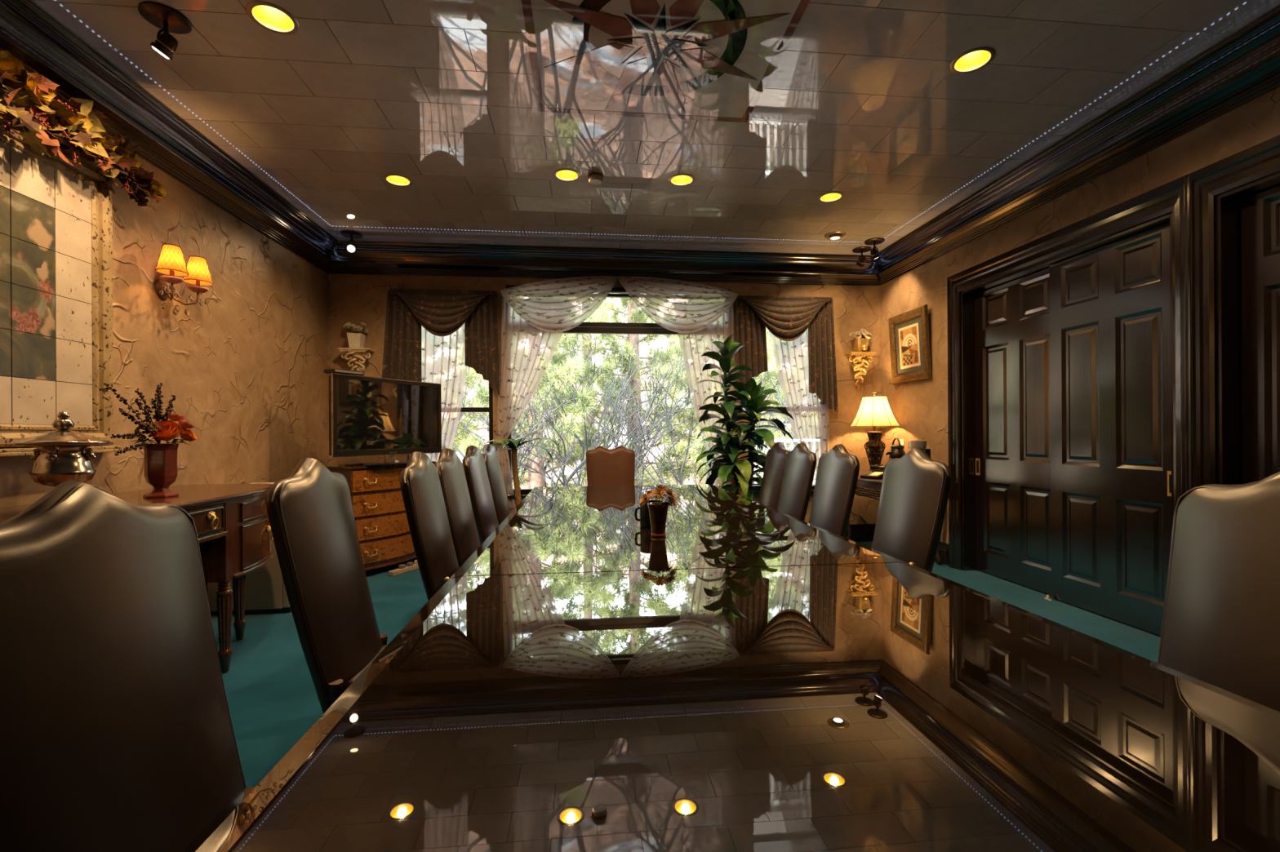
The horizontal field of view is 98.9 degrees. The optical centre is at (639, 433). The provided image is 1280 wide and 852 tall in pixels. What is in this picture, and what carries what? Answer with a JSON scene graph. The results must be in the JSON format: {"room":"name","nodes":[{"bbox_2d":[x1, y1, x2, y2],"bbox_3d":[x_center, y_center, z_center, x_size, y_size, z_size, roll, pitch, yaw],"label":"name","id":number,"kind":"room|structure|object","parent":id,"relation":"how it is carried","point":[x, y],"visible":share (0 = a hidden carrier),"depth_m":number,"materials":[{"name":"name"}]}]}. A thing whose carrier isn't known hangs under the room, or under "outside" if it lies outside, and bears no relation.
{"room":"dining room","nodes":[
{"label":"dining room","id":0,"kind":"room"},
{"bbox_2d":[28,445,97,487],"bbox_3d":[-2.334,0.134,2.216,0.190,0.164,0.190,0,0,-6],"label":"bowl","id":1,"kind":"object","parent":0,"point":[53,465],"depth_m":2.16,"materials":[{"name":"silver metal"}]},
{"bbox_2d":[0,75,328,586],"bbox_3d":[-2.829,-0.373,1.829,0.200,3.420,7.609,0,0,-6],"label":"wall","id":2,"kind":"structure","parent":0,"point":[246,367],"depth_m":3.78,"materials":[{"name":"paint"}]},
{"bbox_2d":[0,115,124,457],"bbox_3d":[-2.715,-0.631,2.186,0.099,1.460,1.441,0,0,-6],"label":"tile mural","id":3,"kind":"object","parent":2,"relation":"attached to","point":[56,347],"visible":0.95,"depth_m":2.58,"materials":[{"name":"tile"}]},
{"bbox_2d":[0,50,167,207],"bbox_3d":[-2.617,-1.427,2.297,0.246,0.407,1.600,0,0,-6],"label":"flower garland","id":4,"kind":"object","parent":3,"relation":"attached to","point":[81,127],"visible":1,"depth_m":2.51},
{"bbox_2d":[0,0,337,273],"bbox_3d":[-2.651,-1.720,1.848,0.174,0.272,7.208,0,0,-6],"label":"trim","id":5,"kind":"structure","parent":2,"relation":"attached to","point":[45,47],"depth_m":3.12,"materials":[{"name":"brown wood"}]},
{"bbox_2d":[155,243,213,315],"bbox_3d":[-2.764,-0.898,3.280,0.225,0.376,0.366,0,0,-6],"label":"wall sconce","id":6,"kind":"object","parent":2,"relation":"attached to","point":[171,262],"visible":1,"depth_m":3.25,"materials":[{"name":"yellow fabric"}]},
{"bbox_2d":[169,270,174,276],"bbox_3d":[-2.717,-0.915,3.178,0.022,0.065,0.022,0,0,-6],"label":"candle","id":7,"kind":"object","parent":6,"relation":"on","point":[171,272],"depth_m":3.17,"materials":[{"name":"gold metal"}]},
{"bbox_2d":[195,280,199,286],"bbox_3d":[-2.739,-0.915,3.390,0.022,0.065,0.022,0,0,-6],"label":"candle","id":8,"kind":"object","parent":6,"relation":"on","point":[197,282],"depth_m":3.38,"materials":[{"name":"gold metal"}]},
{"bbox_2d":[327,231,881,524],"bbox_3d":[-0.085,-0.390,5.830,6.066,3.420,0.200,0,0,-6],"label":"wall","id":9,"kind":"structure","parent":0,"point":[356,299],"depth_m":5.85,"materials":[{"name":"paint"}]},
{"bbox_2d":[337,347,374,376],"bbox_3d":[-2.788,-0.675,5.379,0.290,0.306,0.150,0,0,-6],"label":"shelf","id":10,"kind":"object","parent":9,"relation":"attached to","point":[358,356],"visible":0.8,"depth_m":5.36,"materials":[{"name":"paint"}]},
{"bbox_2d":[343,321,368,347],"bbox_3d":[-2.795,-0.965,5.373,0.218,0.273,0.177,0,0,14],"label":"flower pot","id":11,"kind":"object","parent":10,"relation":"on","point":[354,340],"visible":0.99,"depth_m":5.33,"materials":[{"name":"white ceramic"}]},
{"bbox_2d":[408,323,466,464],"bbox_3d":[-2.018,-0.348,5.493,0.610,1.880,0.095,0,0,-6],"label":"sheer curtain","id":12,"kind":"object","parent":9,"relation":"hanging from","point":[442,357],"visible":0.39,"depth_m":5.52,"materials":[{"name":"white fabric"}]},
{"bbox_2d":[421,330,464,455],"bbox_3d":[-2.031,-0.341,5.492,0.573,1.713,0.094,0,0,-6],"label":"print","id":13,"kind":"object","parent":12,"relation":"attached to","point":[442,357],"depth_m":5.52},
{"bbox_2d":[382,288,499,395],"bbox_3d":[-1.987,-0.835,5.446,1.153,1.174,0.179,0,0,-6],"label":"valance","id":14,"kind":"object","parent":9,"relation":"attached to","point":[441,313],"visible":0.95,"depth_m":5.41,"materials":[{"name":"brown fabric"}]},
{"bbox_2d":[408,382,493,459],"bbox_3d":[-1.927,-0.321,5.563,0.930,1.975,0.160,0,0,-6],"label":"window","id":15,"kind":"structure","parent":9,"relation":"in","point":[490,409],"depth_m":5.61,"materials":[{"name":"brown wood"}]},
{"bbox_2d":[328,240,879,285],"bbox_3d":[-0.224,-1.735,5.629,5.765,0.272,0.174,0,0,-6],"label":"trim","id":16,"kind":"structure","parent":9,"relation":"attached to","point":[370,258],"depth_m":5.61,"materials":[{"name":"brown wood"}]},
{"bbox_2d":[505,285,729,498],"bbox_3d":[-0.202,-0.436,5.738,2.440,2.185,0.160,0,0,-6],"label":"window","id":17,"kind":"structure","parent":9,"relation":"in","point":[629,328],"depth_m":5.75,"materials":[{"name":"clear glass"}]},
{"bbox_2d":[493,297,563,507],"bbox_3d":[-1.094,-0.308,5.576,0.805,2.130,0.102,0,0,-6],"label":"sheer curtain","id":18,"kind":"object","parent":17,"relation":"hanging from","point":[526,351],"visible":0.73,"depth_m":5.57,"materials":[{"name":"white fabric"}]},
{"bbox_2d":[493,303,551,436],"bbox_3d":[-1.137,-0.638,5.569,0.702,1.362,0.096,0,0,-6],"label":"print","id":19,"kind":"object","parent":18,"relation":"attached to","point":[526,350],"depth_m":5.57},
{"bbox_2d":[678,302,735,487],"bbox_3d":[0.691,-0.269,5.750,0.660,2.230,0.099,0,0,-6],"label":"sheer curtain","id":20,"kind":"object","parent":17,"relation":"hanging from","point":[693,345],"visible":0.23,"depth_m":5.77,"materials":[{"name":"white fabric"}]},
{"bbox_2d":[681,320,728,458],"bbox_3d":[0.702,-0.524,5.752,0.619,1.613,0.095,0,0,-6],"label":"print","id":21,"kind":"object","parent":20,"relation":"attached to","point":[694,344],"depth_m":5.77},
{"bbox_2d":[500,275,737,333],"bbox_3d":[-0.185,-1.316,5.623,2.456,0.594,0.124,0,0,-6],"label":"swag","id":22,"kind":"object","parent":9,"relation":"hanging from","point":[560,304],"visible":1,"depth_m":5.61},
{"bbox_2d":[507,277,610,330],"bbox_3d":[-0.812,-1.316,5.529,1.043,0.555,0.064,0,0,-6],"label":"print","id":23,"kind":"object","parent":22,"relation":"attached to","point":[560,304],"depth_m":5.52},
{"bbox_2d":[625,276,731,331],"bbox_3d":[0.401,-1.334,5.651,1.115,0.565,0.061,0,0,-6],"label":"print","id":24,"kind":"object","parent":22,"relation":"attached to","point":[675,305],"depth_m":5.64},
{"bbox_2d":[478,524,875,544],"bbox_3d":[-0.214,1.106,5.707,5.706,0.190,0.018,0,0,-6],"label":"baseboard","id":25,"kind":"structure","parent":9,"relation":"attached to","point":[860,532],"depth_m":5.97,"materials":[{"name":"black wood"}]},
{"bbox_2d":[747,382,814,493],"bbox_3d":[1.595,-0.342,5.920,0.970,1.975,0.160,0,0,-6],"label":"window","id":26,"kind":"structure","parent":9,"relation":"in","point":[779,408],"depth_m":5.92,"materials":[{"name":"brown wood"}]},
{"bbox_2d":[735,295,838,412],"bbox_3d":[1.563,-0.832,5.803,1.106,1.224,0.184,0,0,-6],"label":"valance","id":27,"kind":"object","parent":9,"relation":"attached to","point":[787,318],"visible":0.99,"depth_m":5.77,"materials":[{"name":"brown fabric"}]},
{"bbox_2d":[768,328,829,485],"bbox_3d":[1.707,-0.370,5.869,0.707,1.880,0.099,0,0,-6],"label":"sheer curtain","id":28,"kind":"object","parent":9,"relation":"hanging from","point":[810,426],"visible":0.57,"depth_m":5.89,"materials":[{"name":"white fabric"}]},
{"bbox_2d":[844,351,876,388],"bbox_3d":[2.378,-0.673,5.902,0.290,0.386,0.150,0,0,-6],"label":"shelf","id":29,"kind":"object","parent":9,"relation":"attached to","point":[857,360],"visible":1,"depth_m":5.89,"materials":[{"name":"gold metal"}]},
{"bbox_2d":[848,328,871,351],"bbox_3d":[2.385,-0.998,5.896,0.211,0.261,0.214,0,0,37],"label":"flower pot","id":30,"kind":"object","parent":29,"relation":"on","point":[860,344],"visible":1,"depth_m":5.84,"materials":[{"name":"gold metal"}]},
{"bbox_2d":[30,0,1279,255],"bbox_3d":[0.178,-2.059,2.135,6.266,0.384,7.609,0,0,-6],"label":"ceiling","id":31,"kind":"structure","parent":0,"point":[772,108],"depth_m":3.06,"materials":[{"name":"laminate"}]},
{"bbox_2d":[137,1,191,60],"bbox_3d":[-2.123,-1.771,2.450,0.184,0.181,0.184,0,0,-6],"label":"ceiling spotlight","id":32,"kind":"object","parent":31,"relation":"attached to","point":[166,18],"visible":1,"depth_m":2.43,"materials":[{"name":"brown metal"}]},
{"bbox_2d":[245,0,299,35],"bbox_3d":[-1.649,-1.938,2.460,0.200,0.155,0.200,0,0,-6],"label":"recessed light","id":33,"kind":"object","parent":31,"relation":"in","point":[271,17],"visible":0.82,"depth_m":2.51,"materials":[{"name":"yellow glass"}]},
{"bbox_2d":[340,230,362,253],"bbox_3d":[-2.688,-1.768,5.101,0.184,0.181,0.184,0,0,-6],"label":"ceiling spotlight","id":34,"kind":"object","parent":31,"relation":"attached to","point":[351,247],"visible":1,"depth_m":5.07,"materials":[{"name":"brown metal"}]},
{"bbox_2d":[382,173,413,186],"bbox_3d":[-1.783,-1.937,4.032,0.200,0.155,0.200,0,0,-6],"label":"recessed light","id":35,"kind":"object","parent":31,"relation":"in","point":[395,180],"visible":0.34,"depth_m":4.09,"materials":[{"name":"yellow glass"}]},
{"bbox_2d":[552,168,581,182],"bbox_3d":[-0.530,-1.944,3.968,0.200,0.155,0.200,0,0,-6],"label":"recessed light","id":36,"kind":"object","parent":31,"relation":"in","point":[562,175],"visible":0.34,"depth_m":4.03,"materials":[{"name":"yellow glass"}]},
{"bbox_2d":[587,172,603,184],"bbox_3d":[-0.324,-1.849,3.979,0.112,0.048,0.112,0,0,-6],"label":"smoke detector","id":37,"kind":"object","parent":31,"relation":"attached to","point":[594,178],"visible":1,"depth_m":3.94,"materials":[{"name":"brown"}]},
{"bbox_2d":[668,170,695,186],"bbox_3d":[0.308,-1.949,4.055,0.200,0.155,0.200,0,0,-6],"label":"recessed light","id":38,"kind":"object","parent":31,"relation":"in","point":[678,180],"visible":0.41,"depth_m":4.11,"materials":[{"name":"yellow glass"}]},
{"bbox_2d":[817,191,844,202],"bbox_3d":[1.522,-1.957,4.367,0.200,0.155,0.200,0,0,-6],"label":"recessed light","id":39,"kind":"object","parent":31,"relation":"in","point":[831,197],"visible":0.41,"depth_m":4.42,"materials":[{"name":"yellow glass"}]},
{"bbox_2d":[824,231,846,239],"bbox_3d":[1.858,-1.881,5.210,0.200,0.050,0.200,0,0,-6],"label":"light","id":40,"kind":"object","parent":31,"relation":"attached to","point":[833,235],"visible":0.99,"depth_m":5.18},
{"bbox_2d":[852,246,871,266],"bbox_3d":[2.280,-1.798,5.619,0.184,0.182,0.184,0,0,-6],"label":"ceiling spotlight","id":41,"kind":"object","parent":31,"relation":"attached to","point":[861,261],"visible":0.99,"depth_m":5.60,"materials":[{"name":"brown metal"}]},
{"bbox_2d":[864,237,884,259],"bbox_3d":[2.304,-1.798,5.376,0.184,0.181,0.184,0,0,-6],"label":"ceiling spotlight","id":42,"kind":"object","parent":31,"relation":"attached to","point":[874,254],"visible":1,"depth_m":5.35,"materials":[{"name":"brown metal"}]},
{"bbox_2d":[949,47,995,74],"bbox_3d":[1.682,-1.958,2.769,0.200,0.155,0.200,0,0,-6],"label":"recessed light","id":43,"kind":"object","parent":31,"relation":"in","point":[974,60],"visible":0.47,"depth_m":2.82,"materials":[{"name":"yellow glass"}]},
{"bbox_2d":[210,542,1160,787],"bbox_3d":[0.248,1.258,2.140,5.965,0.120,7.209,0,0,-6],"label":"floor","id":44,"kind":"structure","parent":0,"point":[273,700],"depth_m":3.09,"materials":[{"name":"carpet"}]},
{"bbox_2d":[0,480,254,851],"bbox_3d":[-0.712,0.644,0.988,0.655,1.124,0.510,0,0,-4],"label":"leather chair","id":45,"kind":"object","parent":44,"relation":"on","point":[117,735],"visible":0.8,"depth_m":0.91,"materials":[{"name":"brown leather"}]},
{"bbox_2d":[0,483,273,672],"bbox_3d":[-2.355,0.764,2.274,0.728,0.899,2.284,0,0,-6],"label":"sideboard","id":46,"kind":"object","parent":44,"relation":"on","point":[232,522],"visible":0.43,"depth_m":2.78,"materials":[{"name":"brown wood"}]},
{"bbox_2d":[12,410,110,487],"bbox_3d":[-2.334,0.112,2.216,0.274,0.404,0.274,0,0,-6],"label":"chafing dish","id":47,"kind":"object","parent":46,"relation":"on","point":[62,455],"visible":0.83,"depth_m":2.17,"materials":[{"name":"silver metal"}]},
{"bbox_2d":[103,382,197,497],"bbox_3d":[-2.337,0.030,2.643,0.254,0.567,0.330,0,0,-20],"label":"flower vase","id":48,"kind":"object","parent":46,"relation":"on","point":[160,459],"visible":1,"depth_m":2.66,"materials":[{"name":"red ceramic"}]},
{"bbox_2d":[207,482,291,615],"bbox_3d":[-2.630,0.768,3.914,0.557,0.893,0.530,0,0,-6],"label":"mini fridge","id":49,"kind":"object","parent":44,"relation":"on","point":[265,590],"visible":0.09,"depth_m":3.67,"materials":[{"name":"paint"}]},
{"bbox_2d":[266,457,387,714],"bbox_3d":[-0.851,0.645,1.914,0.655,1.124,0.510,0,0,-6],"label":"leather chair","id":50,"kind":"object","parent":44,"relation":"on","point":[310,511],"visible":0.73,"depth_m":1.76,"materials":[{"name":"brown leather"}]},
{"bbox_2d":[324,460,435,571],"bbox_3d":[-2.333,0.744,4.936,0.458,0.939,0.950,0,0,23],"label":"dresser","id":51,"kind":"object","parent":44,"relation":"on","point":[384,538],"visible":0.48,"depth_m":4.69,"materials":[{"name":"brown wood"}]},
{"bbox_2d":[345,462,363,466],"bbox_3d":[-2.376,0.263,4.551,0.048,0.022,0.180,0,0,5],"label":"remote control","id":52,"kind":"object","parent":51,"relation":"on","point":[355,464],"visible":1,"depth_m":4.51,"materials":[{"name":"black plastic"}]},
{"bbox_2d":[328,373,441,466],"bbox_3d":[-2.197,-0.101,4.813,0.248,0.748,1.110,0,0,26],"label":"television","id":53,"kind":"object","parent":51,"relation":"on","point":[369,416],"visible":0.87,"depth_m":4.71,"materials":[{"name":"black plastic"}]},
{"bbox_2d":[324,368,364,375],"bbox_3d":[-2.395,-0.492,4.436,0.134,0.034,0.270,0,0,26],"label":"cable box","id":54,"kind":"object","parent":53,"relation":"on","point":[334,370],"visible":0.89,"depth_m":4.36,"materials":[{"name":"black plastic"}]},
{"bbox_2d":[388,560,418,576],"bbox_3d":[-1.989,1.171,4.933,0.075,0.080,0.655,0,0,20],"label":"power strip","id":55,"kind":"object","parent":44,"relation":"on","point":[410,566],"visible":0.7,"depth_m":4.74,"materials":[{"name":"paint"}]},
{"bbox_2d":[399,451,459,601],"bbox_3d":[-0.729,0.644,2.544,0.655,1.124,0.510,0,0,-8],"label":"leather chair","id":56,"kind":"object","parent":44,"relation":"on","point":[423,499],"visible":0.52,"depth_m":2.35,"materials":[{"name":"brown leather"}]},
{"bbox_2d":[434,448,480,567],"bbox_3d":[-0.795,0.645,3.105,0.655,1.124,0.510,0,0,-6],"label":"leather chair","id":57,"kind":"object","parent":44,"relation":"on","point":[464,535],"visible":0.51,"depth_m":2.94,"materials":[{"name":"brown leather"}]},
{"bbox_2d":[462,445,498,544],"bbox_3d":[-0.865,0.645,3.792,0.655,1.124,0.510,0,0,-6],"label":"leather chair","id":58,"kind":"object","parent":44,"relation":"on","point":[486,519],"visible":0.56,"depth_m":3.60,"materials":[{"name":"brown leather"}]},
{"bbox_2d":[481,444,511,525],"bbox_3d":[-0.912,0.646,4.360,0.655,1.124,0.510,0,0,-6],"label":"leather chair","id":59,"kind":"object","parent":44,"relation":"on","point":[490,455],"visible":0.44,"depth_m":4.19,"materials":[{"name":"brown leather"}]},
{"bbox_2d":[480,431,559,506],"bbox_3d":[-1.181,0.597,5.113,0.657,1.216,0.598,0,0,-35],"label":"dracaena","id":60,"kind":"object","parent":44,"relation":"on","point":[513,445],"visible":0.34,"depth_m":5.15,"materials":[{"name":"plant"}]},
{"bbox_2d":[586,444,635,486],"bbox_3d":[-0.263,0.662,5.193,0.504,1.083,0.647,0,0,-6],"label":"head chair","id":61,"kind":"object","parent":44,"relation":"on","point":[615,466],"visible":0.44,"depth_m":5.40,"materials":[{"name":"leather"}]},
{"bbox_2d":[195,484,1279,851],"bbox_3d":[0.132,0.824,2.137,1.572,0.749,5.227,0,0,-6],"label":"conference table","id":62,"kind":"object","parent":44,"relation":"on","point":[748,676],"visible":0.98,"depth_m":0.86,"materials":[{"name":"brown glass"}]},
{"bbox_2d":[634,500,662,528],"bbox_3d":[0.052,0.390,2.636,0.112,0.120,0.119,0,0,43],"label":"mug","id":63,"kind":"object","parent":62,"relation":"on","point":[645,522],"visible":0.45,"depth_m":2.60,"materials":[{"name":"ceramic"}]},
{"bbox_2d":[638,484,677,537],"bbox_3d":[0.078,0.337,2.399,0.180,0.226,0.141,0,0,-6],"label":"vase","id":64,"kind":"object","parent":62,"relation":"on","point":[658,511],"visible":1,"depth_m":2.36,"materials":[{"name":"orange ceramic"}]},
{"bbox_2d":[693,333,794,500],"bbox_3d":[0.961,0.138,5.077,0.962,2.109,0.781,0,0,-6],"label":"dracaena plant","id":65,"kind":"object","parent":44,"relation":"on","point":[750,397],"visible":0.8,"depth_m":5.06,"materials":[{"name":"green plant"}]},
{"bbox_2d":[758,441,789,510],"bbox_3d":[0.883,0.635,4.542,0.655,1.124,0.510,0,0,-6],"label":"leather chair","id":66,"kind":"object","parent":44,"relation":"on","point":[775,458],"visible":0.38,"depth_m":4.46,"materials":[{"name":"brown leather"}]},
{"bbox_2d":[777,442,816,521],"bbox_3d":[0.931,0.634,4.074,0.655,1.124,0.510,0,0,-6],"label":"leather chair","id":67,"kind":"object","parent":44,"relation":"on","point":[800,465],"visible":0.49,"depth_m":3.96,"materials":[{"name":"brown leather"}]},
{"bbox_2d":[808,444,859,537],"bbox_3d":[0.992,0.634,3.467,0.655,1.124,0.510,0,0,-6],"label":"leather chair","id":68,"kind":"object","parent":44,"relation":"on","point":[837,470],"visible":0.53,"depth_m":3.36,"materials":[{"name":"brown leather"}]},
{"bbox_2d":[845,475,942,564],"bbox_3d":[2.426,0.815,5.346,0.529,0.739,0.970,0,0,-6],"label":"console table","id":69,"kind":"object","parent":44,"relation":"on","point":[870,488],"visible":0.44,"depth_m":5.27,"materials":[{"name":"brown wood"}]},
{"bbox_2d":[860,465,884,479],"bbox_3d":[2.312,0.382,5.380,0.218,0.128,0.190,0,0,-34],"label":"desk phone","id":70,"kind":"object","parent":69,"relation":"on","point":[872,474],"visible":0.86,"depth_m":5.36,"materials":[{"name":"black plastic"}]},
{"bbox_2d":[849,392,899,471],"bbox_3d":[2.428,0.011,5.658,0.477,0.868,0.477,0,0,35],"label":"table lamp","id":71,"kind":"object","parent":69,"relation":"on","point":[874,411],"visible":0.87,"depth_m":5.57,"materials":[{"name":"fabric"}]},
{"bbox_2d":[864,431,885,465],"bbox_3d":[2.429,0.173,5.658,0.206,0.368,0.206,0,0,-6],"label":"vase","id":72,"kind":"object","parent":71,"relation":"on","point":[874,446],"depth_m":5.61,"materials":[{"name":"ceramic"}]},
{"bbox_2d":[874,464,884,470],"bbox_3d":[2.394,0.380,5.469,0.088,0.130,0.088,0,0,-6],"label":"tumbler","id":73,"kind":"object","parent":69,"relation":"on","point":[874,464],"visible":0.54,"depth_m":5.44,"materials":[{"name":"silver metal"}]},
{"bbox_2d":[885,437,905,460],"bbox_3d":[2.495,0.243,5.336,0.175,0.402,0.148,0,0,28],"label":"teapot","id":74,"kind":"object","parent":69,"relation":"on","point":[897,451],"visible":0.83,"depth_m":5.28,"materials":[{"name":"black metal"}]},
{"bbox_2d":[907,440,930,457],"bbox_3d":[2.565,0.255,5.024,0.148,0.378,0.160,0,0,-6],"label":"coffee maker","id":75,"kind":"object","parent":69,"relation":"on","point":[922,444],"visible":0.39,"depth_m":4.97,"materials":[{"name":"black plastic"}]},
{"bbox_2d":[871,447,951,572],"bbox_3d":[1.075,0.633,2.651,0.655,1.124,0.510,0,0,-6],"label":"leather chair","id":76,"kind":"object","parent":44,"relation":"on","point":[915,489],"visible":0.51,"depth_m":2.56,"materials":[{"name":"brown leather"}]},
{"bbox_2d":[1044,594,1053,600],"bbox_3d":[2.899,1.165,3.881,0.022,0.034,0.060,0,0,-6],"label":"guide","id":77,"kind":"object","parent":44,"relation":"on","point":[1047,597],"visible":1,"depth_m":3.88,"materials":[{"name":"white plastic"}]},
{"bbox_2d":[1157,471,1279,711],"bbox_3d":[1.222,0.633,1.194,0.655,1.124,0.510,0,0,-8],"label":"leather chair","id":78,"kind":"object","parent":44,"relation":"on","point":[1220,625],"visible":0.51,"depth_m":1.30,"materials":[{"name":"brown leather"}]},
{"bbox_2d":[880,86,1279,543],"bbox_3d":[3.166,-0.409,2.336,0.300,3.420,7.409,0,0,-6],"label":"wall","id":79,"kind":"structure","parent":0,"point":[920,408],"depth_m":4.22,"materials":[{"name":"paint"}]},
{"bbox_2d":[899,439,904,450],"bbox_3d":[2.682,0.124,5.606,0.010,0.120,0.075,0,0,-6],"label":"wall plate","id":80,"kind":"object","parent":79,"relation":"attached to","point":[902,441],"visible":0.52,"depth_m":5.59,"materials":[{"name":"white plastic"}]},
{"bbox_2d":[888,304,931,384],"bbox_3d":[2.655,-0.856,5.415,0.076,0.696,0.622,0,0,-6],"label":"framed print","id":81,"kind":"object","parent":79,"relation":"attached to","point":[908,331],"visible":1,"depth_m":5.38,"materials":[{"name":"brown wood"}]},
{"bbox_2d":[934,541,948,565],"bbox_3d":[2.705,1.089,5.409,0.018,0.190,1.139,0,0,-6],"label":"baseboard","id":82,"kind":"structure","parent":79,"relation":"attached to","point":[944,547],"depth_m":4.94,"materials":[{"name":"black wood"}]},
{"bbox_2d":[946,173,1191,635],"bbox_3d":[2.924,-0.096,3.874,0.212,2.556,1.944,0,0,-6],"label":"door","id":83,"kind":"structure","parent":79,"relation":"in","point":[1067,402],"depth_m":3.67,"materials":[{"name":"paint"}]},
{"bbox_2d":[874,4,1279,285],"bbox_3d":[2.912,-1.754,2.411,0.174,0.272,7.208,0,0,-6],"label":"trim","id":84,"kind":"structure","parent":79,"relation":"attached to","point":[1243,67],"depth_m":3.24,"materials":[{"name":"brown wood"}]},
{"bbox_2d":[1184,134,1279,491],"bbox_3d":[3.129,-0.097,1.850,0.212,2.556,2.174,0,0,-6],"label":"door","id":85,"kind":"structure","parent":79,"relation":"in","point":[1235,233],"depth_m":2.79,"materials":[{"name":"paint"}]},
{"label":"outside","id":86,"kind":"structure","parent":0,"visible":0},
{"bbox_2d":[457,297,791,488],"bbox_3d":[-3.675,-6.294,35.916,90.000,21.148,60.000,0,0,-6],"label":"ground","id":87,"kind":"structure","parent":86,"point":[484,432],"depth_m":27.70,"materials":[{"name":"white"}]},
{"bbox_2d":[451,369,488,451],"bbox_3d":[-5.222,-1.711,12.057,4.113,11.409,4.544,0,0,-6],"label":"pine tree","id":88,"kind":"object","parent":87,"relation":"on","point":[464,433],"visible":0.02,"depth_m":11.53,"materials":[{"name":"green plant"}]},
{"bbox_2d":[454,346,570,478],"bbox_3d":[-4.268,-2.244,15.690,4.963,12.402,5.153,0,0,-6],"label":"pine tree","id":89,"kind":"object","parent":87,"relation":"on","point":[482,384],"visible":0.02,"depth_m":15.35,"materials":[{"name":"green plant"}]},
{"bbox_2d":[455,301,640,488],"bbox_3d":[-2.146,-1.112,11.209,4.122,10.426,4.656,0,0,-6],"label":"pine tree","id":90,"kind":"object","parent":87,"relation":"on","point":[534,480],"visible":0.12,"depth_m":10.71,"materials":[{"name":"green plant"}]},
{"bbox_2d":[454,374,683,487],"bbox_3d":[-3.010,1.424,9.267,7.476,5.005,2.156,0,0,6],"label":"bare tree","id":91,"kind":"object","parent":87,"relation":"on","point":[563,464],"visible":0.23,"depth_m":9.29,"materials":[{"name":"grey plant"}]},
{"bbox_2d":[453,333,695,488],"bbox_3d":[-1.435,1.077,9.787,4.952,5.764,2.773,0,0,16],"label":"bare tree","id":92,"kind":"object","parent":87,"relation":"on","point":[581,464],"visible":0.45,"depth_m":9.75,"materials":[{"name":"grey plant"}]},
{"bbox_2d":[456,333,692,488],"bbox_3d":[-1.283,0.690,10.775,5.414,6.715,4.762,0,0,-6],"label":"bare tree","id":93,"kind":"object","parent":87,"relation":"on","point":[563,477],"visible":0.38,"depth_m":10.02,"materials":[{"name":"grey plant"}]},
{"bbox_2d":[526,293,655,486],"bbox_3d":[-1.763,-3.445,17.376,5.227,13.323,4.935,0,0,-41],"label":"pine tree","id":94,"kind":"object","parent":87,"relation":"on","point":[621,309],"visible":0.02,"depth_m":17.19,"materials":[{"name":"green plant"}]},
{"bbox_2d":[543,293,699,485],"bbox_3d":[-0.230,-2.001,13.443,4.611,12.281,5.129,0,0,-35],"label":"pine tree","id":95,"kind":"object","parent":87,"relation":"on","point":[634,314],"visible":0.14,"depth_m":13.09,"materials":[{"name":"green plant"}]},
{"bbox_2d":[555,349,795,486],"bbox_3d":[1.417,0.989,9.864,5.599,5.896,5.483,0,0,-42],"label":"bare tree","id":96,"kind":"object","parent":87,"relation":"on","point":[666,420],"visible":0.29,"depth_m":9.37,"materials":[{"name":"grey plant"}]},
{"bbox_2d":[591,372,796,485],"bbox_3d":[1.966,1.421,8.918,6.343,5.019,3.803,0,0,-6],"label":"bare tree","id":97,"kind":"object","parent":87,"relation":"on","point":[642,437],"visible":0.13,"depth_m":9.59,"materials":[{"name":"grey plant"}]},
{"bbox_2d":[626,318,774,484],"bbox_3d":[1.803,-2.994,17.190,4.999,12.371,4.644,0,0,-6],"label":"pine tree","id":98,"kind":"object","parent":87,"relation":"on","point":[669,342],"visible":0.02,"depth_m":17.17,"materials":[{"name":"green plant"}]},
{"bbox_2d":[638,327,794,485],"bbox_3d":[1.799,-0.899,10.961,3.976,9.935,4.151,0,0,-40],"label":"pine tree","id":99,"kind":"object","parent":87,"relation":"on","point":[679,448],"visible":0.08,"depth_m":10.87,"materials":[{"name":"green plant"}]},
{"bbox_2d":[752,328,796,474],"bbox_3d":[4.070,-1.451,14.639,4.065,11.342,4.302,0,0,41],"label":"pine tree","id":100,"kind":"object","parent":87,"relation":"on","point":[773,364],"visible":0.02,"depth_m":14.35,"materials":[{"name":"green plant"}]},
{"bbox_3d":[3.233,2.588,7.438,3.600,3.185,2.274,0,0,-6],"label":"deck","id":101,"kind":"object","parent":87,"relation":"on","visible":0},
{"bbox_2d":[754,439,795,484],"bbox_3d":[3.106,0.501,8.265,3.490,0.960,0.100,0,0,-6],"label":"deck railing","id":102,"kind":"object","parent":101,"relation":"on","point":[784,441],"visible":0.02,"depth_m":8.12,"materials":[{"name":"paint"}]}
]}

